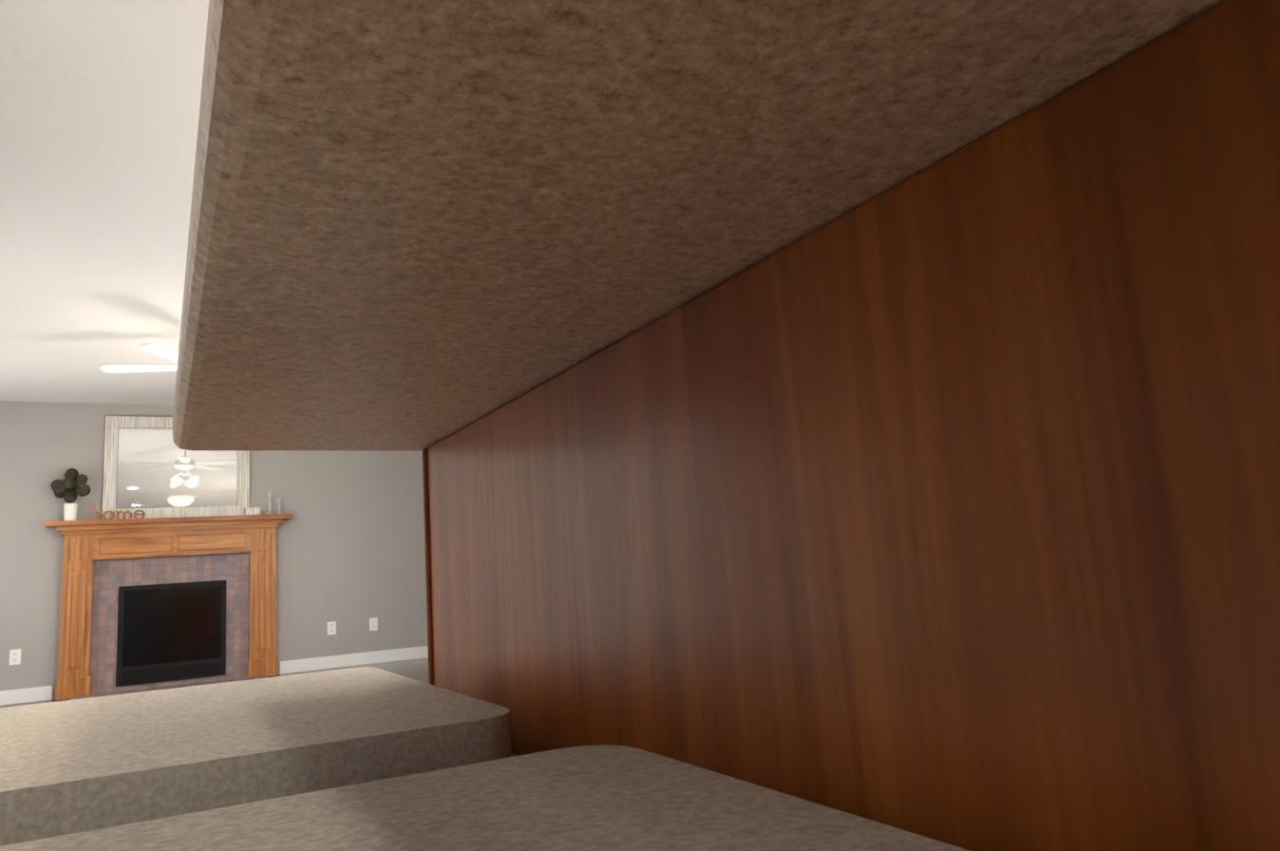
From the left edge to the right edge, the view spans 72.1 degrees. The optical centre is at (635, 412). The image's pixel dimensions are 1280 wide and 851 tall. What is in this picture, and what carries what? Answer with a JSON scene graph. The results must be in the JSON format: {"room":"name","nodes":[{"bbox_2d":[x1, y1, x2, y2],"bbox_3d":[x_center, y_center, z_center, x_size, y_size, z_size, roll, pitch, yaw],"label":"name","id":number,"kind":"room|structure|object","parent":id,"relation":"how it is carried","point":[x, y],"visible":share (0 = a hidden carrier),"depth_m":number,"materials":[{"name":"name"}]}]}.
{"room":"kitchen","nodes":[
{"label":"kitchen","id":0,"kind":"room"},
{"bbox_2d":[0,0,208,404],"bbox_3d":[-1.693,-1.245,2.465,6.050,0.120,12.330,1,-11,-28],"label":"ceiling","id":1,"kind":"structure","parent":0,"point":[100,103],"depth_m":3.67,"materials":[{"name":"white paint"}]},
{"bbox_2d":[98,341,178,373],"bbox_3d":[-2.858,-0.278,5.826,1.203,0.465,1.157,1,-11,-28],"label":"ceiling fan","id":2,"kind":"object","parent":1,"relation":"hanging from","point":[160,349],"visible":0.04,"depth_m":5.65,"materials":[{"name":"white"}]},
{"bbox_2d":[0,400,427,699],"bbox_3d":[-4.097,1.137,7.703,4.810,2.430,0.150,1,-11,-28],"label":"wall","id":3,"kind":"structure","parent":0,"point":[350,557],"depth_m":8.09,"materials":[{"name":"grey paint"}]},
{"bbox_2d":[9,648,20,664],"label":"switch plates","id":4,"kind":"object","parent":3,"relation":"attached to","point":[14,656],"depth_m":6.98,"materials":[{"name":"white plastic"}]},
{"bbox_2d":[0,685,53,705],"bbox_3d":[-5.320,2.230,6.710,1.460,0.110,0.013,1,-11,-28],"label":"baseboard","id":5,"kind":"structure","parent":3,"relation":"attached to","point":[26,695],"depth_m":6.97,"materials":[{"name":"white wood"}]},
{"bbox_2d":[327,621,336,635],"label":"switch plates","id":6,"kind":"object","parent":3,"relation":"attached to","point":[331,626],"depth_m":8.13,"materials":[{"name":"white plastic"}]},
{"bbox_2d":[279,645,428,674],"bbox_3d":[-2.522,2.296,8.219,1.500,0.110,0.013,1,-11,-28],"label":"baseboard","id":7,"kind":"structure","parent":3,"relation":"attached to","point":[406,653],"depth_m":8.15,"materials":[{"name":"white wood"}]},
{"bbox_2d":[369,617,377,630],"label":"switch plates","id":8,"kind":"object","parent":3,"relation":"attached to","point":[373,622],"depth_m":8.31,"materials":[{"name":"white plastic"}]},
{"bbox_2d":[0,657,428,707],"bbox_3d":[-1.243,1.258,2.176,6.670,0.100,12.330,1,-11,-28],"label":"floor","id":9,"kind":"structure","parent":0,"point":[416,668],"depth_m":7.68,"materials":[{"name":"grey carpet"}]},
{"bbox_2d":[45,513,291,700],"bbox_3d":[-3.878,1.586,7.394,1.860,1.410,0.420,1,-11,-28],"label":"fireplace","id":10,"kind":"object","parent":9,"relation":"on","point":[155,604],"visible":1,"depth_m":7.49,"materials":[{"name":"wood"}]},
{"bbox_2d":[50,468,91,520],"bbox_3d":[-4.658,0.672,7.255,0.283,0.447,0.201,1,-11,-28],"label":"mantel plant","id":11,"kind":"object","parent":10,"relation":"on","point":[66,490],"visible":1,"depth_m":7.23,"materials":[{"name":"green plant"}]},
{"bbox_2d":[93,502,145,519],"bbox_3d":[-4.351,0.831,7.416,0.378,0.153,0.040,1,-11,-28],"label":"sign","id":12,"kind":"object","parent":10,"relation":"on","point":[112,512],"visible":0.83,"depth_m":7.39,"materials":[{"name":"brown wood"}]},
{"bbox_2d":[101,415,249,519],"bbox_3d":[-4.028,0.484,7.761,1.140,0.900,0.030,1,-11,-28],"label":"mirror","id":13,"kind":"object","parent":10,"relation":"on","point":[151,469],"visible":0.71,"depth_m":7.71,"materials":[{"name":"white wood"}]},
{"bbox_2d":[244,507,260,514],"bbox_3d":[-3.443,0.891,7.903,0.120,0.070,0.110,1,-11,-28],"label":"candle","id":14,"kind":"object","parent":10,"relation":"on","point":[252,511],"depth_m":7.86,"materials":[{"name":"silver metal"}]},
{"bbox_2d":[265,490,272,514],"bbox_3d":[-3.313,0.819,7.960,0.058,0.212,0.058,5,-14,-43],"label":"candle","id":15,"kind":"object","parent":10,"relation":"on","point":[269,494],"depth_m":7.95,"materials":[{"name":"white wax"}]},
{"bbox_2d":[275,497,282,513],"bbox_3d":[-3.241,0.851,7.993,0.058,0.152,0.058,5,-14,-43],"label":"candle","id":16,"kind":"object","parent":10,"relation":"on","point":[278,499],"depth_m":7.98,"materials":[{"name":"white wax"}]},
{"bbox_2d":[0,667,517,846],"bbox_3d":[-0.365,0.393,0.621,0.457,0.946,0.494,1,-11,-28],"label":"counter stool","id":17,"kind":"object","parent":9,"relation":"on","point":[72,766],"visible":0.65,"depth_m":0.53,"materials":[{"name":"grey fabric"}]},
{"bbox_2d":[0,744,970,850],"bbox_3d":[-0.090,0.285,0.116,0.457,0.946,0.494,1,-11,-28],"label":"counter stool","id":18,"kind":"object","parent":9,"relation":"on","point":[603,798],"visible":1,"depth_m":0.32,"materials":[{"name":"grey fabric"}]},
{"bbox_2d":[421,0,1279,850],"bbox_3d":[0.301,0.384,0.606,0.639,0.864,0.928,1,-11,-28],"label":"kitchen island","id":19,"kind":"object","parent":9,"relation":"on","point":[938,501],"visible":0.92,"depth_m":0.31,"materials":[{"name":"brown wood"}]},
{"bbox_2d":[172,0,1225,451],"bbox_3d":[0.172,-0.067,0.627,0.875,0.045,0.997,1,-11,-28],"label":"island countertop","id":20,"kind":"structure","parent":19,"relation":"on","point":[418,224],"depth_m":0.30,"materials":[{"name":"stone"}]}
]}

